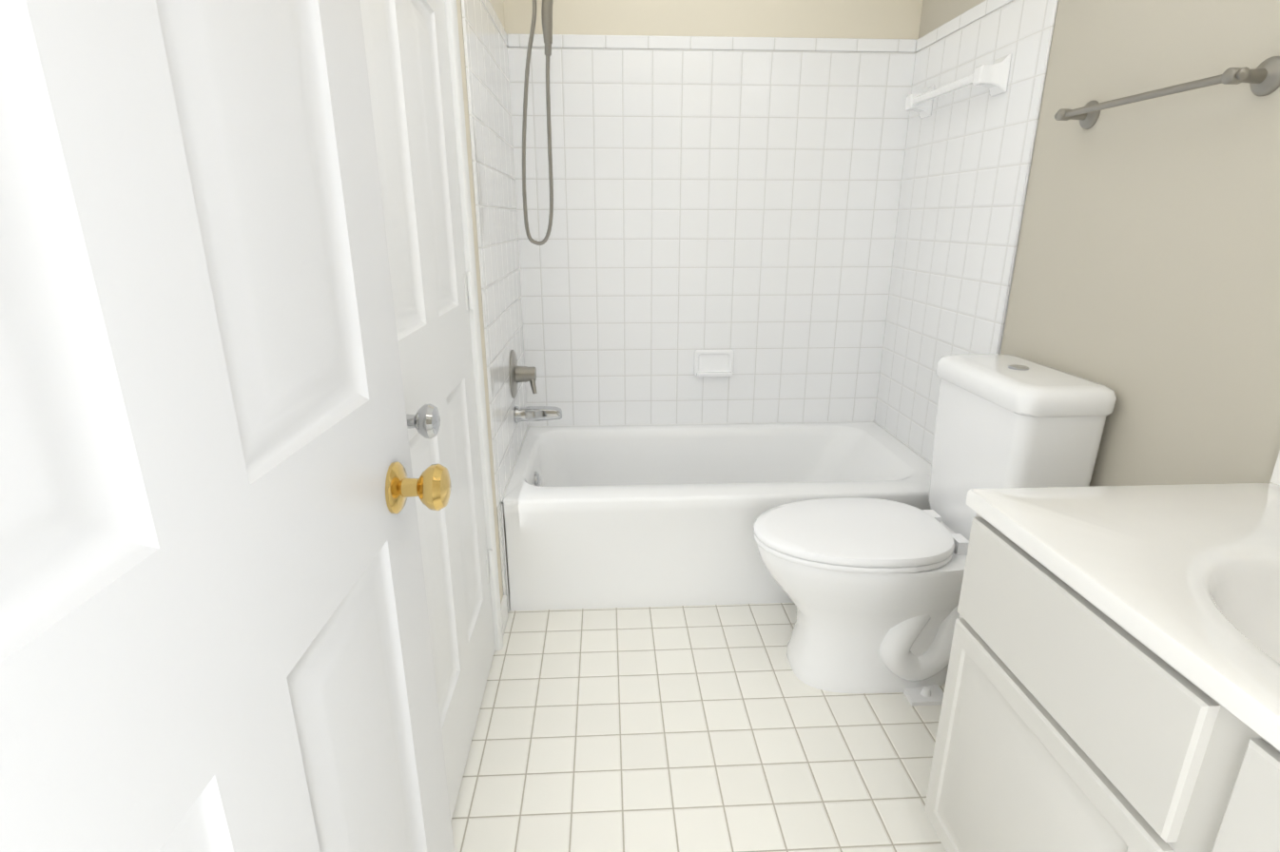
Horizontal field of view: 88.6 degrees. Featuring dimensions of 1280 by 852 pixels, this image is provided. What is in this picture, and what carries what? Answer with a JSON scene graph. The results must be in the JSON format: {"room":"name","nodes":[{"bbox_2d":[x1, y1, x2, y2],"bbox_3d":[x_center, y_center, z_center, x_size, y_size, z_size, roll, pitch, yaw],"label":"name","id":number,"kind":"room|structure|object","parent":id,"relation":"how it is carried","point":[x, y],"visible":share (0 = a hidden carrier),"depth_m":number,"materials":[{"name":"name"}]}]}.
{"room":"bathroom","nodes":[
{"label":"bathroom","id":0,"kind":"room"},
{"bbox_2d":[456,0,509,602],"bbox_3d":[-0.466,-0.374,1.189,0.120,2.440,2.770,-1,17,-3],"label":"wall","id":1,"kind":"structure","parent":0,"point":[497,6],"depth_m":1.79,"materials":[{"name":"beige paint"}]},
{"bbox_2d":[0,0,454,851],"bbox_3d":[-0.282,0.062,0.444,0.133,2.030,0.821,-1,17,-3],"label":"open door","id":2,"kind":"structure","parent":1,"relation":"in","point":[215,633],"depth_m":0.44,"materials":[{"name":"white paint"}]},
{"bbox_2d":[359,0,495,819],"bbox_3d":[-0.424,-0.206,1.298,0.164,2.030,0.709,-1,17,-3],"label":"closed door","id":3,"kind":"structure","parent":1,"relation":"in","point":[407,58],"depth_m":1.34,"materials":[{"name":"white paint"}]},
{"bbox_2d":[445,0,503,651],"bbox_3d":[-0.459,-0.229,1.286,0.138,2.105,0.828,-1,17,-3],"label":"door frame","id":4,"kind":"structure","parent":1,"relation":"attached to","point":[455,67],"depth_m":1.64,"materials":[{"name":"white paint"}]},
{"bbox_2d":[460,0,527,606],"bbox_3d":[-0.453,-0.365,2.222,0.008,1.803,0.809,-1,17,-3],"label":"wall tile","id":5,"kind":"structure","parent":1,"relation":"attached to","point":[486,55],"depth_m":2.02,"materials":[{"name":"white tile"}]},
{"bbox_2d":[509,349,537,398],"bbox_3d":[-0.409,-0.185,2.329,0.085,0.170,0.170,-1,17,-3],"label":"shower valve","id":6,"kind":"object","parent":5,"relation":"attached to","point":[522,374],"visible":0.98,"depth_m":2.31,"materials":[{"name":"silver metal"}]},
{"bbox_2d":[522,0,553,245],"bbox_3d":[-0.318,-1.024,2.065,0.267,0.879,0.145,-1,17,-3],"label":"shower head","id":7,"kind":"object","parent":5,"relation":"attached to","point":[547,15],"visible":1,"depth_m":2.07},
{"bbox_2d":[514,406,562,423],"bbox_3d":[-0.367,-0.043,2.376,0.168,0.062,0.062,-1,17,-3],"label":"tub spout","id":8,"kind":"object","parent":5,"relation":"attached to","point":[535,413],"visible":1,"depth_m":2.35,"materials":[{"name":"silver metal"}]},
{"bbox_2d":[500,594,507,635],"bbox_3d":[-0.427,0.590,2.048,0.012,0.085,0.099,-1,17,-3],"label":"baseboard","id":9,"kind":"structure","parent":1,"relation":"attached to","point":[504,610],"depth_m":2.04,"materials":[{"name":"white paint"}]},
{"bbox_2d":[451,598,946,851],"bbox_3d":[0.354,0.897,1.382,1.737,0.100,3.490,-1,17,-3],"label":"floor","id":10,"kind":"structure","parent":0,"point":[703,728],"depth_m":1.59,"materials":[{"name":"tile"}]},
{"bbox_2d":[503,422,930,610],"bbox_3d":[0.290,0.293,2.483,1.472,0.390,0.759,-1,17,-3],"label":"bathtub","id":11,"kind":"object","parent":10,"relation":"on","point":[628,516],"visible":0.79,"depth_m":2.15,"materials":[{"name":"white ceramic"}]},
{"bbox_2d":[500,420,931,612],"bbox_3d":[0.290,0.291,2.482,1.481,0.394,0.769,-1,17,-3],"label":"caulk","id":12,"kind":"object","parent":11,"relation":"attached to","point":[501,500],"depth_m":2.75,"materials":[{"name":"white plastic"}]},
{"bbox_2d":[753,353,1116,706],"bbox_3d":[0.687,0.268,1.769,0.764,0.868,0.436,-1,17,-3],"label":"toilet","id":13,"kind":"object","parent":10,"relation":"on","point":[871,588],"visible":0.96,"depth_m":1.69,"materials":[{"name":"white ceramic"}]},
{"bbox_2d":[924,450,1279,851],"bbox_3d":[0.849,0.550,0.742,0.555,0.946,0.979,-1,17,-3],"label":"bathroom vanity","id":14,"kind":"object","parent":10,"relation":"on","point":[1113,681],"visible":1,"depth_m":0.87,"materials":[{"name":"white paint"}]},
{"bbox_2d":[503,0,922,53],"bbox_3d":[0.267,-0.820,2.606,1.737,2.440,0.120,-1,17,-3],"label":"wall","id":15,"kind":"structure","parent":0,"point":[881,19],"depth_m":2.34,"materials":[{"name":"beige paint"}]},
{"bbox_2d":[507,47,915,426],"bbox_3d":[0.270,-0.682,2.582,1.481,1.416,0.008,-1,17,-3],"label":"wall tile","id":16,"kind":"structure","parent":15,"relation":"attached to","point":[743,205],"depth_m":2.55,"materials":[{"name":"white tile"}]},
{"bbox_2d":[693,349,734,376],"bbox_3d":[0.305,-0.257,2.695,0.164,0.112,0.035,-1,17,-3],"label":"soap dish","id":17,"kind":"object","parent":16,"relation":"attached to","point":[713,362],"visible":1,"depth_m":2.70,"materials":[{"name":"white ceramic"}]},
{"bbox_2d":[507,33,916,52],"bbox_3d":[0.270,-1.379,2.363,1.481,0.043,0.008,-1,17,-3],"label":"tile trim","id":18,"kind":"structure","parent":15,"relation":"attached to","point":[643,42],"depth_m":2.36,"materials":[{"name":"white tile"}]},
{"bbox_2d":[918,0,1279,486],"bbox_3d":[1.149,-0.400,1.269,0.120,2.440,2.770,-1,17,-3],"label":"wall","id":19,"kind":"structure","parent":0,"point":[1145,284],"depth_m":1.37,"materials":[{"name":"beige paint"}]},
{"bbox_2d":[915,0,1013,52],"bbox_3d":[1.034,-1.271,2.019,0.008,0.043,0.806,-1,17,-3],"label":"cap","id":20,"kind":"object","parent":19,"relation":"attached to","point":[969,16],"visible":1,"depth_m":2.10,"materials":[{"name":"white tile"}]},
{"bbox_2d":[874,0,1058,463],"bbox_3d":[1.034,-0.389,2.296,0.008,1.803,0.809,-1,17,-3],"label":"wall tile","id":21,"kind":"structure","parent":19,"relation":"attached to","point":[968,156],"depth_m":2.13,"materials":[{"name":"white tile"}]},
{"bbox_2d":[905,53,1011,118],"bbox_3d":[0.991,-1.074,2.098,0.075,0.098,0.525,-1,17,-3],"label":"towel bar","id":22,"kind":"object","parent":21,"relation":"attached to","point":[994,77],"visible":1,"depth_m":1.92,"materials":[{"name":"white ceramic"}]},
{"bbox_2d":[1054,56,1279,129],"bbox_3d":[1.042,-0.672,1.346,0.078,0.062,0.502,-1,17,-3],"label":"towel rail","id":23,"kind":"object","parent":19,"relation":"attached to","point":[1262,79],"visible":1,"depth_m":1.19,"materials":[{"name":"silver metal"}]}
]}

